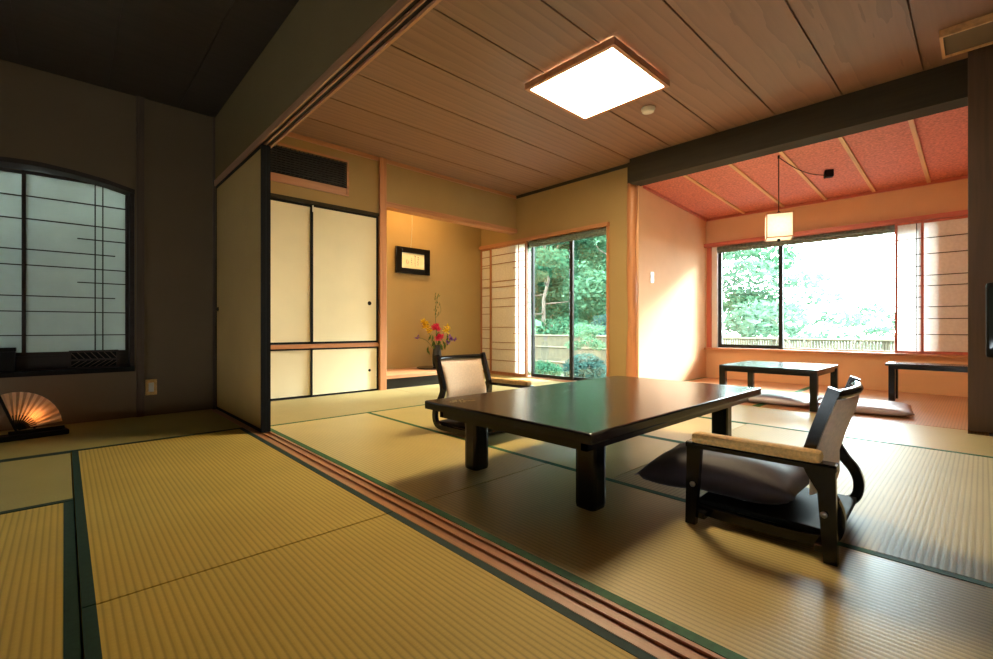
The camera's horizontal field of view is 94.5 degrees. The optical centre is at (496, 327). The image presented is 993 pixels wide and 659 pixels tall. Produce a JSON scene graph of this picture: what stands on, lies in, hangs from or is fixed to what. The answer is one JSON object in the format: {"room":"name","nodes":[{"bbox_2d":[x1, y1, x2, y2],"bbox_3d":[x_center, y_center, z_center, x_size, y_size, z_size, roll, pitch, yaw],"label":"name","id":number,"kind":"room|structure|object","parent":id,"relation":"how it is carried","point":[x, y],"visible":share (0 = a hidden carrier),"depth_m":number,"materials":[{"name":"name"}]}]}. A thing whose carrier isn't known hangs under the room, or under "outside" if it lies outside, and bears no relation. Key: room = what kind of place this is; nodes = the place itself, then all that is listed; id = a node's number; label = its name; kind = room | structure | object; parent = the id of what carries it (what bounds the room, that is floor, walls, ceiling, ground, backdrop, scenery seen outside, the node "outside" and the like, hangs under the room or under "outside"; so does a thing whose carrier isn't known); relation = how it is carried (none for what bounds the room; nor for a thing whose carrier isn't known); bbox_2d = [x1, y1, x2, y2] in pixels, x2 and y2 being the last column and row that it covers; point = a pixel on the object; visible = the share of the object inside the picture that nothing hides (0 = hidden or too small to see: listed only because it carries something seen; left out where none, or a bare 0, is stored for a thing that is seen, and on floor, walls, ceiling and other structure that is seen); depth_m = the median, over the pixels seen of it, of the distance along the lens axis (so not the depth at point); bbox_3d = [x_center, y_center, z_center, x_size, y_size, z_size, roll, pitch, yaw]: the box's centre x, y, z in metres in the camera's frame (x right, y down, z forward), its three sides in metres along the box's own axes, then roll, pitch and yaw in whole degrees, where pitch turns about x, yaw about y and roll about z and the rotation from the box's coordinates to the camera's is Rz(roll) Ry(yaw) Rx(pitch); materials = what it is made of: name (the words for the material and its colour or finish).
{"room":"traditional dwelling","nodes":[
{"label":"traditional dwelling","id":0,"kind":"room"},
{"bbox_2d":[0,59,216,430],"bbox_3d":[-3.466,-0.497,2.656,3.200,2.395,0.120,0,0,-43],"label":"wall","id":1,"kind":"structure","parent":0,"point":[46,117],"depth_m":3.40,"materials":[{"name":"brown paint"}]},
{"bbox_2d":[0,156,134,377],"bbox_3d":[-3.166,-0.393,2.976,1.276,1.415,0.198,0,0,-43],"label":"window","id":2,"kind":"structure","parent":1,"relation":"in","point":[55,363],"depth_m":3.17,"materials":[{"name":"brown wood"}]},
{"bbox_2d":[0,347,15,372],"bbox_3d":[-3.168,0.204,2.923,0.146,0.155,0.086,0,0,-43],"label":"box","id":3,"kind":"object","parent":2,"relation":"on","point":[7,355],"visible":1,"depth_m":2.92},
{"bbox_2d":[0,167,21,355],"bbox_3d":[-3.381,-0.430,2.872,0.620,1.240,0.020,0,0,-43],"label":"screen","id":4,"kind":"object","parent":2,"relation":"attached to","point":[10,179],"visible":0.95,"depth_m":3.03,"materials":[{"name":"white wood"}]},
{"bbox_2d":[22,170,127,355],"bbox_3d":[-2.955,-0.430,3.241,0.557,1.240,0.020,0,0,-43],"label":"screen","id":5,"kind":"object","parent":2,"relation":"attached to","point":[75,232],"visible":0.87,"depth_m":3.22,"materials":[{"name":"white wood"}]},
{"bbox_2d":[68,350,118,368],"bbox_3d":[-2.837,0.220,3.235,0.273,0.125,0.070,0,0,-43],"label":"box","id":6,"kind":"object","parent":2,"relation":"on","point":[79,359],"visible":1,"depth_m":3.22,"materials":[{"name":"brown wood"}]},
{"bbox_2d":[136,96,143,416],"bbox_3d":[-2.612,-0.522,3.365,0.045,2.345,0.020,0,0,-43],"label":"trim","id":7,"kind":"structure","parent":1,"relation":"attached to","point":[139,100],"depth_m":3.35,"materials":[{"name":"brown wood"}]},
{"bbox_2d":[145,379,156,394],"bbox_3d":[-2.568,0.440,3.412,0.070,0.116,0.011,0,0,-43],"label":"wall outlet","id":8,"kind":"object","parent":1,"relation":"attached to","point":[150,384],"visible":1,"depth_m":3.41,"materials":[{"name":"beige plastic"}]},
{"bbox_2d":[213,117,214,408],"bbox_3d":[-2.273,-0.522,3.690,0.015,2.345,0.012,0,0,-43],"label":"trim","id":9,"kind":"structure","parent":1,"relation":"attached to","point":[213,117],"depth_m":3.68,"materials":[{"name":"brown wood"}]},
{"bbox_2d":[271,348,309,400],"bbox_3d":[-2.019,0.419,4.095,0.760,0.455,0.020,0,0,-43],"label":"sliding door","id":10,"kind":"structure","parent":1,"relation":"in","point":[290,368],"depth_m":4.21,"materials":[{"name":"beige paper"}]},
{"bbox_2d":[0,0,298,116],"bbox_3d":[-1.410,-1.725,0.286,3.774,0.060,6.350,0,0,-43],"label":"ceiling","id":11,"kind":"structure","parent":0,"point":[190,55],"depth_m":2.72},
{"bbox_2d":[215,0,397,405],"bbox_3d":[-0.159,-0.565,1.506,0.085,2.430,6.410,0,0,-43],"label":"wall","id":12,"kind":"structure","parent":0,"point":[315,33],"depth_m":2.49,"materials":[{"name":"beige paint"}]},
{"bbox_2d":[217,0,432,184],"bbox_3d":[-0.122,-1.156,1.465,0.058,0.006,6.300,0,0,-43],"label":"door frame","id":13,"kind":"structure","parent":12,"relation":"attached to","point":[414,2],"depth_m":2.00,"materials":[{"name":"brown wood"}]},
{"bbox_2d":[214,0,441,185],"bbox_3d":[-0.121,-1.163,1.466,0.079,0.045,6.300,0,0,-43],"label":"track","id":14,"kind":"object","parent":12,"relation":"attached to","point":[399,6],"depth_m":2.04,"materials":[{"name":"brown wood"}]},
{"bbox_2d":[271,342,378,348],"bbox_3d":[-1.777,0.171,4.309,1.455,0.038,0.072,0,0,-43],"label":"rail","id":15,"kind":"object","parent":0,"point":[331,345],"visible":0.57,"depth_m":4.38,"materials":[{"name":"brown wood"}]},
{"bbox_2d":[310,204,377,343],"bbox_3d":[-1.495,-0.506,4.556,0.695,1.312,0.022,0,0,-43],"label":"sliding door","id":16,"kind":"structure","parent":15,"relation":"on","point":[343,244],"depth_m":4.53,"materials":[{"name":"beige paper"}]},
{"bbox_2d":[271,136,515,228],"bbox_3d":[-1.040,-1.488,5.039,3.500,0.585,0.100,0,0,-43],"label":"wall","id":17,"kind":"structure","parent":0,"point":[406,187],"depth_m":5.00,"materials":[{"name":"paint"}]},
{"bbox_2d":[271,198,309,344],"bbox_3d":[-2.019,-0.506,4.095,0.760,1.312,0.020,0,0,-43],"label":"sliding door","id":18,"kind":"structure","parent":17,"relation":"in","point":[290,221],"depth_m":4.20,"materials":[{"name":"beige paper"}]},
{"bbox_2d":[271,142,348,196],"bbox_3d":[-1.896,-1.484,4.203,1.108,0.353,0.082,0,0,-43],"label":"air vent","id":19,"kind":"object","parent":17,"relation":"in","point":[288,166],"visible":0.71,"depth_m":4.31,"materials":[{"name":"brown wood"}]},
{"bbox_2d":[271,193,378,216],"bbox_3d":[-1.777,-1.180,4.309,1.455,0.030,0.072,0,0,-43],"label":"trim","id":20,"kind":"structure","parent":17,"relation":"attached to","point":[273,195],"depth_m":4.36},
{"bbox_2d":[310,346,377,396],"bbox_3d":[-1.495,0.419,4.556,0.695,0.455,0.022,0,0,-43],"label":"sliding door","id":21,"kind":"structure","parent":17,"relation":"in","point":[341,370],"depth_m":4.53,"materials":[{"name":"beige paper"}]},
{"bbox_2d":[377,157,386,389],"bbox_3d":[-1.209,-0.564,4.821,0.075,2.428,0.085,0,0,-43],"label":"trim","id":22,"kind":"structure","parent":17,"relation":"attached to","point":[382,218],"depth_m":4.79,"materials":[{"name":"brown wood"}]},
{"bbox_2d":[286,132,515,198],"bbox_3d":[-1.001,-1.760,4.997,3.500,0.040,0.015,0,0,-43],"label":"trim","id":23,"kind":"structure","parent":17,"relation":"attached to","point":[293,135],"depth_m":4.91,"materials":[{"name":"brown wood"}]},
{"bbox_2d":[387,202,516,233],"bbox_3d":[-0.486,-1.308,5.555,1.985,0.055,0.130,0,0,-43],"label":"lintel","id":24,"kind":"object","parent":17,"relation":"attached to","point":[395,207],"visible":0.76,"depth_m":5.41,"materials":[{"name":"brown wood"}]},
{"bbox_2d":[387,210,480,368],"bbox_3d":[-0.985,-0.565,6.081,1.990,2.430,0.100,0,0,-43],"label":"wall","id":25,"kind":"structure","parent":0,"point":[455,254],"depth_m":6.12,"materials":[{"name":"paint"}]},
{"bbox_2d":[395,234,429,275],"bbox_3d":[-1.075,-1.175,5.892,0.510,0.970,0.039,0,0,-43],"label":"picture","id":26,"kind":"object","parent":25,"relation":"hanging from","point":[408,260],"visible":0.98,"depth_m":5.87,"materials":[{"name":"black paint"}]},
{"bbox_2d":[483,373,512,378],"bbox_3d":[-0.299,0.675,6.164,0.778,0.050,0.720,0,0,-43],"label":"floor","id":27,"kind":"structure","parent":0,"point":[491,375],"depth_m":6.15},
{"bbox_2d":[387,367,438,388],"bbox_3d":[-1.010,0.580,5.507,1.154,0.140,0.696,0,0,-43],"label":"platform","id":28,"kind":"object","parent":27,"relation":"on","point":[401,377],"visible":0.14,"depth_m":5.16,"materials":[{"name":"black paint"}]},
{"bbox_2d":[417,366,435,369],"bbox_3d":[-0.791,0.500,5.796,0.430,0.018,0.430,0,0,-43],"label":"display tray","id":29,"kind":"object","parent":28,"relation":"on","point":[419,367],"visible":0.48,"depth_m":5.70,"materials":[{"name":"black paint"}]},
{"bbox_2d":[432,345,441,366],"bbox_3d":[-0.759,0.354,5.849,0.120,0.272,0.120,0,0,-43],"label":"flower vase","id":30,"kind":"object","parent":29,"relation":"on","point":[437,351],"visible":0.71,"depth_m":5.81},
{"bbox_2d":[415,293,456,354],"bbox_3d":[-0.774,-0.050,5.839,0.555,0.802,0.155,0,0,-6],"label":"flower arrangement","id":31,"kind":"object","parent":30,"relation":"in","point":[435,326],"visible":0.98,"depth_m":5.84,"materials":[{"name":"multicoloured plant"}]},
{"bbox_2d":[71,384,992,658],"bbox_3d":[-0.260,0.777,1.988,6.950,0.145,7.250,0,0,-43],"label":"floor","id":32,"kind":"structure","parent":0,"point":[990,434],"depth_m":1.48,"materials":[{"name":"brown wood"}]},
{"bbox_2d":[0,452,72,514],"bbox_3d":[-2.580,0.674,1.443,1.823,0.051,0.932,0,0,-43],"label":"mat","id":33,"kind":"object","parent":32,"relation":"on","point":[27,483],"visible":0.8,"depth_m":1.93,"materials":[{"name":"beige wicker"}]},
{"bbox_2d":[0,501,80,658],"bbox_3d":[-1.288,0.674,0.744,0.903,0.051,1.847,0,0,-43],"label":"mat","id":34,"kind":"object","parent":32,"relation":"on","point":[39,609],"visible":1,"depth_m":1.16,"materials":[{"name":"beige wicker"}]},
{"bbox_2d":[0,409,242,460],"bbox_3d":[-2.604,0.674,2.724,1.746,0.051,0.954,0,0,-43],"label":"mat","id":35,"kind":"object","parent":32,"relation":"on","point":[114,432],"visible":0.74,"depth_m":2.88,"materials":[{"name":"beige wicker"}]},
{"bbox_2d":[0,392,68,442],"bbox_3d":[-2.754,0.511,2.727,0.105,0.277,0.303,0,0,38],"label":"folding fan","id":36,"kind":"object","parent":35,"relation":"on","point":[35,410],"visible":1,"depth_m":2.71,"materials":[{"name":"paper"}]},
{"bbox_2d":[72,428,392,628],"bbox_3d":[-1.300,0.674,2.018,0.818,0.051,1.852,0,0,-43],"label":"mat","id":37,"kind":"object","parent":32,"relation":"on","point":[149,514],"visible":0.84,"depth_m":1.67,"materials":[{"name":"beige wicker"}]},
{"bbox_2d":[271,389,437,425],"bbox_3d":[-1.322,0.674,3.951,1.600,0.051,1.086,0,0,-43],"label":"mat","id":38,"kind":"object","parent":32,"relation":"on","point":[290,411],"visible":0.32,"depth_m":3.90,"materials":[{"name":"beige wicker"}]},
{"bbox_2d":[82,512,656,658],"bbox_3d":[-0.027,0.674,0.668,0.818,0.051,1.847,0,0,-43],"label":"mat","id":39,"kind":"object","parent":32,"relation":"on","point":[387,586],"visible":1,"depth_m":1.05,"materials":[{"name":"beige wicker"}]},
{"bbox_2d":[271,412,548,503],"bbox_3d":[-0.635,0.674,2.614,0.765,0.051,1.792,0,0,-43],"label":"mat","id":40,"kind":"object","parent":32,"relation":"on","point":[416,463],"visible":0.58,"depth_m":2.36,"materials":[{"name":"beige wicker"}]},
{"bbox_2d":[210,409,725,658],"bbox_3d":[-0.122,0.674,1.438,0.096,0.051,6.260,0,0,-43],"label":"track","id":41,"kind":"object","parent":32,"relation":"on","point":[648,636],"visible":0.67,"depth_m":1.23,"materials":[{"name":"brown wood"}]},
{"bbox_2d":[216,144,265,432],"bbox_3d":[-1.847,-0.245,3.272,0.028,1.786,1.175,0,0,-43],"label":"sliding door","id":42,"kind":"structure","parent":41,"relation":"on","point":[240,196],"depth_m":3.15,"materials":[{"name":"paper"}]},
{"bbox_2d":[266,145,270,431],"bbox_3d":[-1.827,-0.245,3.291,0.026,1.786,1.175,0,0,-43],"label":"sliding door","id":43,"kind":"structure","parent":41,"relation":"on","point":[268,148],"depth_m":2.86,"materials":[{"name":"wood"}]},
{"bbox_2d":[395,376,563,397],"bbox_3d":[-0.065,0.674,5.136,1.845,0.051,1.086,0,0,-43],"label":"mat","id":44,"kind":"object","parent":32,"relation":"on","point":[429,390],"visible":0.22,"depth_m":5.01,"materials":[{"name":"beige wicker"}]},
{"bbox_2d":[371,405,681,478],"bbox_3d":[0.065,0.674,3.041,0.830,0.051,2.130,0,0,-43],"label":"mat","id":45,"kind":"object","parent":32,"relation":"on","point":[622,457],"visible":0.23,"depth_m":2.50,"materials":[{"name":"beige wicker"}]},
{"bbox_2d":[432,352,532,435],"bbox_3d":[-0.083,0.409,2.944,0.438,0.482,0.512,0,0,42],"label":"chair","id":46,"kind":"object","parent":45,"relation":"on","point":[462,376],"visible":0.66,"depth_m":3.00,"materials":[{"name":"fabric"}]},
{"bbox_2d":[643,417,746,442],"bbox_3d":[0.670,0.674,3.612,0.825,0.051,2.130,0,0,-43],"label":"mat","id":47,"kind":"object","parent":32,"relation":"on","point":[682,432],"visible":0.12,"depth_m":2.94,"materials":[{"name":"beige wicker"}]},
{"bbox_2d":[417,462,992,658],"bbox_3d":[0.612,0.674,1.291,0.765,0.051,1.835,0,0,-43],"label":"mat","id":48,"kind":"object","parent":32,"relation":"on","point":[732,591],"visible":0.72,"depth_m":1.19,"materials":[{"name":"beige wicker"}]},
{"bbox_2d":[425,376,760,510],"bbox_3d":[0.565,0.488,2.302,1.600,0.320,0.905,0,0,-43],"label":"dining table","id":49,"kind":"object","parent":48,"relation":"on","point":[588,416],"visible":0.97,"depth_m":1.92,"materials":[{"name":"black paint"}]},
{"bbox_2d":[685,376,864,566],"bbox_3d":[0.955,0.409,1.553,0.438,0.482,0.512,0,0,44],"label":"chair","id":50,"kind":"object","parent":48,"relation":"on","point":[818,516],"visible":0.98,"depth_m":1.39,"materials":[{"name":"black paint"}]},
{"bbox_2d":[634,442,808,504],"bbox_3d":[0.857,0.528,1.715,0.385,0.154,0.540,0,0,-43],"label":"floor cushion","id":51,"kind":"object","parent":50,"relation":"on","point":[733,476],"visible":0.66,"depth_m":1.56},
{"bbox_2d":[613,424,808,498],"bbox_3d":[1.264,0.675,2.375,1.660,0.050,0.475,0,0,-43],"label":"mat","id":52,"kind":"object","parent":32,"relation":"on","point":[748,431],"visible":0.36,"depth_m":2.65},
{"bbox_2d":[686,377,808,405],"bbox_3d":[2.470,0.674,4.951,2.004,0.051,1.214,0,0,-43],"label":"mat","id":53,"kind":"object","parent":32,"relation":"on","point":[773,386],"visible":0.34,"depth_m":5.28,"materials":[{"name":"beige fabric"}]},
{"bbox_2d":[700,406,992,457],"bbox_3d":[1.610,0.674,3.710,0.665,0.051,3.277,0,0,-43],"label":"mat","id":54,"kind":"object","parent":32,"relation":"on","point":[955,442],"visible":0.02,"depth_m":2.85,"materials":[{"name":"beige wicker"}]},
{"bbox_2d":[735,404,967,433],"bbox_3d":[2.076,0.676,3.804,0.140,0.048,2.554,0,0,-43],"label":"trim","id":55,"kind":"structure","parent":32,"relation":"on","point":[739,405],"depth_m":3.20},
{"bbox_2d":[735,437,992,583],"bbox_3d":[1.744,0.674,1.865,1.660,0.051,0.917,0,0,-43],"label":"mat","id":56,"kind":"object","parent":32,"relation":"on","point":[928,507],"visible":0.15,"depth_m":1.67,"materials":[{"name":"beige wicker"}]},
{"bbox_2d":[757,385,988,435],"bbox_3d":[3.343,0.674,4.025,2.004,0.051,1.323,0,0,-43],"label":"mat","id":57,"kind":"object","parent":32,"relation":"on","point":[945,411],"visible":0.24,"depth_m":3.70,"materials":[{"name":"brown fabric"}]},
{"bbox_2d":[719,361,837,411],"bbox_3d":[2.491,0.486,4.049,0.760,0.325,0.725,0,0,-43],"label":"side table","id":58,"kind":"object","parent":57,"relation":"on","point":[813,371],"visible":0.73,"depth_m":3.86,"materials":[{"name":"black paint"}]},
{"bbox_2d":[749,390,822,405],"bbox_3d":[2.489,0.611,4.051,0.580,0.078,0.580,0,0,-43],"label":"floor cushion","id":59,"kind":"object","parent":57,"relation":"on","point":[767,396],"visible":0.69,"depth_m":3.88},
{"bbox_2d":[854,399,914,415],"bbox_3d":[2.935,0.611,3.592,0.480,0.078,0.540,0,0,40],"label":"floor cushion","id":60,"kind":"object","parent":57,"relation":"on","point":[864,406],"visible":0.63,"depth_m":3.41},
{"bbox_2d":[885,362,967,400],"bbox_3d":[3.785,0.481,3.967,0.290,0.335,0.620,0,0,-43],"label":"bench","id":61,"kind":"object","parent":57,"relation":"on","point":[893,367],"visible":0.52,"depth_m":4.03,"materials":[{"name":"black paint"}]},
{"bbox_2d":[479,168,627,376],"bbox_3d":[0.607,-0.465,5.912,0.185,2.630,2.530,0,0,-43],"label":"wall","id":62,"kind":"structure","parent":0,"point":[602,198],"depth_m":5.27,"materials":[{"name":"paint"}]},
{"bbox_2d":[483,372,574,381],"bbox_3d":[0.545,0.672,5.978,0.185,0.056,2.150,0,0,-43],"label":"window sill","id":63,"kind":"structure","parent":62,"relation":"attached to","point":[483,372],"depth_m":5.85,"materials":[{"name":"brown wood"}]},
{"bbox_2d":[481,248,489,371],"bbox_3d":[0.012,-0.250,6.457,0.013,1.780,0.700,0,0,-43],"label":"screen","id":64,"kind":"object","parent":63,"relation":"on","point":[485,253],"visible":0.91,"depth_m":6.64,"materials":[{"name":"paper"}]},
{"bbox_2d":[490,241,527,376],"bbox_3d":[0.157,-0.250,6.271,0.030,1.780,0.710,0,0,-43],"label":"screen","id":65,"kind":"object","parent":63,"relation":"on","point":[509,262],"visible":0.99,"depth_m":6.27,"materials":[{"name":"paper"}]},
{"bbox_2d":[528,227,605,247],"bbox_3d":[0.852,-1.100,5.620,0.085,0.090,1.176,0,0,-43],"label":"rolled blind","id":66,"kind":"object","parent":62,"relation":"attached to","point":[601,231],"visible":0.98,"depth_m":5.56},
{"bbox_2d":[528,226,608,380],"bbox_3d":[0.811,-0.250,5.696,0.135,1.800,1.425,0,0,-43],"label":"window","id":67,"kind":"structure","parent":62,"relation":"attached to","point":[531,251],"depth_m":5.60,"materials":[{"name":"black metal"}]},
{"bbox_2d":[516,164,626,198],"bbox_3d":[0.888,-1.762,5.534,0.015,0.035,1.795,0,0,-43],"label":"trim","id":68,"kind":"structure","parent":62,"relation":"attached to","point":[624,165],"depth_m":5.47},
{"bbox_2d":[291,0,992,195],"bbox_3d":[1.076,-1.810,2.874,3.710,0.060,7.594,0,0,-43],"label":"ceiling","id":69,"kind":"structure","parent":0,"point":[449,97],"depth_m":3.17,"materials":[{"name":"brown wood"}]},
{"bbox_2d":[525,36,669,120],"bbox_3d":[0.719,-1.748,3.289,0.720,0.060,0.740,0,0,-43],"label":"ceiling lamp","id":70,"kind":"object","parent":69,"relation":"attached to","point":[609,75],"visible":1,"depth_m":3.22,"materials":[{"name":"white plastic"}]},
{"bbox_2d":[939,13,992,58],"bbox_3d":[3.033,-1.757,2.571,0.320,0.044,0.780,0,0,-43],"label":"ceiling vent","id":71,"kind":"object","parent":69,"relation":"in","point":[976,33],"visible":1,"depth_m":2.75,"materials":[{"name":"brown paint"}]},
{"bbox_2d":[636,186,705,380],"bbox_3d":[2.145,-0.475,5.568,1.840,2.350,0.120,0,0,-43],"label":"wall","id":72,"kind":"structure","parent":0,"point":[670,240],"depth_m":5.39,"materials":[{"name":"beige paint"}]},
{"bbox_2d":[626,183,637,376],"bbox_3d":[1.457,-0.449,4.934,0.114,2.202,0.122,0,0,-43],"label":"trim","id":73,"kind":"structure","parent":72,"relation":"attached to","point":[632,190],"depth_m":4.89,"materials":[{"name":"brown wood"}]},
{"bbox_2d":[643,185,706,220],"bbox_3d":[2.189,-1.478,5.513,1.650,0.135,0.020,0,0,-43],"label":"trim","id":74,"kind":"structure","parent":72,"relation":"attached to","point":[644,186],"depth_m":5.42,"materials":[{"name":"red wood"}]},
{"bbox_2d":[704,347,967,357],"bbox_3d":[3.683,0.269,5.183,0.210,0.023,2.550,0,0,-43],"label":"sill","id":75,"kind":"structure","parent":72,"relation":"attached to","point":[711,348],"depth_m":5.00,"materials":[{"name":"brown wood"}]},
{"bbox_2d":[895,220,923,353],"bbox_3d":[4.127,-0.401,4.587,0.020,1.314,0.217,0,0,-43],"label":"screen","id":76,"kind":"object","parent":75,"relation":"on","point":[909,236],"visible":1,"depth_m":4.59,"materials":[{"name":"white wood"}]},
{"bbox_2d":[924,215,967,354],"bbox_3d":[4.358,-0.401,4.384,0.020,1.314,0.460,0,0,-43],"label":"screen","id":77,"kind":"object","parent":75,"relation":"on","point":[945,239],"visible":0.6,"depth_m":4.42,"materials":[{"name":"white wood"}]},
{"bbox_2d":[630,58,967,180],"bbox_3d":[3.024,-1.659,3.229,0.170,0.239,4.550,0,0,-43],"label":"ceiling beam","id":78,"kind":"structure","parent":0,"point":[950,80],"depth_m":3.62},
{"bbox_2d":[684,175,744,213],"bbox_3d":[2.486,-1.487,5.162,1.700,0.126,0.028,0,0,-43],"label":"trim","id":79,"kind":"structure","parent":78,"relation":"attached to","point":[685,176],"depth_m":5.09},
{"bbox_2d":[729,164,783,206],"bbox_3d":[2.781,-1.487,4.849,1.700,0.126,0.028,0,0,-43],"label":"trim","id":80,"kind":"structure","parent":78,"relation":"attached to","point":[733,166],"depth_m":4.74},
{"bbox_2d":[629,94,967,185],"bbox_3d":[2.403,-1.530,3.880,0.180,0.020,2.750,0,0,-43],"label":"lintel","id":81,"kind":"object","parent":78,"relation":"attached to","point":[960,101],"visible":1,"depth_m":3.66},
{"bbox_2d":[645,106,967,218],"bbox_3d":[3.039,-1.520,4.597,1.770,0.160,2.720,0,0,-43],"label":"ceiling","id":82,"kind":"structure","parent":0,"point":[888,156],"depth_m":4.32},
{"bbox_2d":[765,155,833,241],"bbox_3d":[2.765,-1.151,4.230,0.883,0.765,0.281,0,0,-31],"label":"pendant lantern","id":83,"kind":"object","parent":82,"relation":"hanging from","point":[779,226],"visible":1,"depth_m":4.00,"materials":[{"name":"paper"}]},
{"bbox_2d":[778,151,826,199],"bbox_3d":[3.066,-1.487,4.547,1.700,0.126,0.028,0,0,-43],"label":"trim","id":84,"kind":"structure","parent":82,"relation":"attached to","point":[782,153],"depth_m":4.46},
{"bbox_2d":[838,137,875,191],"bbox_3d":[3.354,-1.487,4.241,1.700,0.126,0.028,0,0,-43],"label":"trim","id":85,"kind":"structure","parent":82,"relation":"attached to","point":[841,139],"depth_m":4.13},
{"bbox_2d":[908,119,930,182],"bbox_3d":[3.642,-1.487,3.936,1.700,0.126,0.028,0,0,-43],"label":"trim","id":86,"kind":"structure","parent":82,"relation":"attached to","point":[911,122],"depth_m":3.81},
{"bbox_2d":[704,175,967,396],"bbox_3d":[3.672,-0.400,5.194,0.210,2.500,2.720,0,0,-43],"label":"wall","id":87,"kind":"structure","parent":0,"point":[950,196],"depth_m":4.91,"materials":[{"name":"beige paint"}]},
{"bbox_2d":[707,246,894,352],"bbox_3d":[3.588,-0.405,5.317,0.110,1.330,2.196,0,0,-44],"label":"window","id":88,"kind":"structure","parent":87,"relation":"attached to","point":[717,258],"depth_m":6.01,"materials":[{"name":"black metal"}]},
{"bbox_2d":[717,225,894,252],"bbox_3d":[3.573,-1.022,5.292,0.085,0.090,1.964,0,0,-43],"label":"rolled blind","id":89,"kind":"object","parent":87,"relation":"attached to","point":[881,230],"visible":0.88,"depth_m":5.21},
{"bbox_3d":[3.874,-0.565,2.247,0.280,2.429,1.955,0,0,-43],"label":"wall","id":90,"kind":"structure","parent":0,"visible":0},
{"bbox_2d":[968,44,992,432],"bbox_3d":[3.147,-0.565,2.982,0.330,2.429,0.111,0,0,-43],"label":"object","id":91,"kind":"structure","parent":90,"relation":"attached to","point":[980,60],"depth_m":2.87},
{"bbox_3d":[3.177,0.285,2.460,0.438,0.170,0.660,0,0,-43],"label":"wall shelf","id":92,"kind":"object","parent":90,"relation":"attached to","visible":0},
{"bbox_2d":[986,282,992,357],"bbox_3d":[3.094,-0.030,2.484,0.310,0.460,0.610,0,0,-43],"label":"television","id":93,"kind":"object","parent":92,"relation":"on","point":[989,286],"visible":1,"depth_m":2.60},
{"label":"outside","id":94,"kind":"structure","parent":0,"visible":0},
{"bbox_2d":[548,338,894,375],"bbox_3d":[18.997,1.250,28.218,53.640,0.300,105.000,0,0,-43],"label":"floor","id":95,"kind":"structure","parent":94,"point":[836,338],"depth_m":27.27,"materials":[{"name":"green plant"}]},
{"bbox_2d":[528,360,563,375],"bbox_3d":[0.914,0.889,9.530,0.927,0.453,0.947,0,0,-43],"label":"round shrub","id":96,"kind":"object","parent":95,"relation":"on","point":[547,368],"visible":0.56,"depth_m":9.33,"materials":[{"name":"green plant"}]},
{"bbox_2d":[528,238,605,334],"bbox_3d":[1.331,-1.593,14.781,4.562,5.390,4.527,0,0,-22],"label":"tree","id":97,"kind":"object","parent":95,"relation":"on","point":[543,264],"visible":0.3,"depth_m":14.10,"materials":[{"name":"green plant"}]},
{"bbox_2d":[528,235,605,324],"bbox_3d":[3.672,-2.189,15.288,5.160,6.582,6.104,0,0,-43],"label":"tree","id":98,"kind":"object","parent":95,"relation":"on","point":[600,303],"visible":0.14,"depth_m":14.38,"materials":[{"name":"green plant"}]},
{"bbox_2d":[528,236,605,333],"bbox_3d":[2.340,-2.976,18.989,6.567,8.155,7.920,0,0,38],"label":"tree","id":99,"kind":"object","parent":95,"relation":"on","point":[556,294],"visible":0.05,"depth_m":16.25,"materials":[{"name":"green plant"}]},
{"bbox_2d":[562,353,605,378],"bbox_3d":[1.665,0.801,8.651,0.896,0.654,0.897,0,0,-43],"label":"round shrub","id":100,"kind":"object","parent":95,"relation":"on","point":[585,368],"visible":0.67,"depth_m":8.47,"materials":[{"name":"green plant"}]},
{"bbox_2d":[564,322,605,359],"bbox_3d":[1.856,0.491,9.355,0.876,1.224,0.744,0,0,-6],"label":"shrub","id":101,"kind":"object","parent":95,"relation":"on","point":[584,328],"visible":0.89,"depth_m":9.32,"materials":[{"name":"green plant"}]},
{"bbox_2d":[591,314,605,334],"bbox_3d":[2.917,0.324,11.881,1.288,1.558,1.452,0,0,1],"label":"tree","id":102,"kind":"object","parent":95,"relation":"on","point":[601,318],"visible":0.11,"depth_m":11.72,"materials":[{"name":"green plant"}]},
{"bbox_2d":[528,334,893,374],"bbox_3d":[3.807,0.630,9.087,0.112,0.940,12.060,0,0,-43],"label":"bamboo fence","id":103,"kind":"object","parent":95,"relation":"on","point":[551,348],"visible":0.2,"depth_m":10.47,"materials":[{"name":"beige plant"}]},
{"bbox_2d":[723,245,802,339],"bbox_3d":[5.877,-1.346,12.380,4.004,4.897,4.014,0,0,-3],"label":"tree","id":104,"kind":"object","parent":95,"relation":"on","point":[727,305],"visible":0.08,"depth_m":11.48,"materials":[{"name":"green plant"}]},
{"bbox_2d":[723,248,811,342],"bbox_3d":[4.760,-1.702,10.980,4.062,5.608,3.894,0,0,9],"label":"tree","id":105,"kind":"object","parent":95,"relation":"on","point":[749,311],"visible":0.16,"depth_m":9.90,"materials":[{"name":"green plant"}]},
{"bbox_2d":[728,270,874,349],"bbox_3d":[6.941,-0.157,10.556,2.813,2.519,3.172,0,0,-43],"label":"tree","id":106,"kind":"object","parent":95,"relation":"on","point":[792,282],"visible":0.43,"depth_m":10.35,"materials":[{"name":"green plant"}]},
{"bbox_2d":[830,303,894,349],"bbox_3d":[8.689,0.265,10.584,1.513,1.679,1.886,0,0,-43],"label":"tree","id":107,"kind":"object","parent":95,"relation":"on","point":[871,329],"visible":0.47,"depth_m":10.45,"materials":[{"name":"green plant"}]},
{"bbox_2d":[861,271,894,350],"bbox_3d":[5.814,0.104,6.469,0.632,1.998,0.963,0,0,-10],"label":"bare shrub","id":108,"kind":"object","parent":95,"relation":"on","point":[891,318],"visible":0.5,"depth_m":6.64,"materials":[{"name":"green plant"}]},
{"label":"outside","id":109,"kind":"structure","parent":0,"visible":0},
{"bbox_2d":[528,236,605,334],"bbox_3d":[5.619,-3.647,33.472,10.871,9.894,16.000,0,0,-43],"label":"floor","id":110,"kind":"structure","parent":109,"point":[537,323],"depth_m":30.90,"materials":[{"name":"green plant"}]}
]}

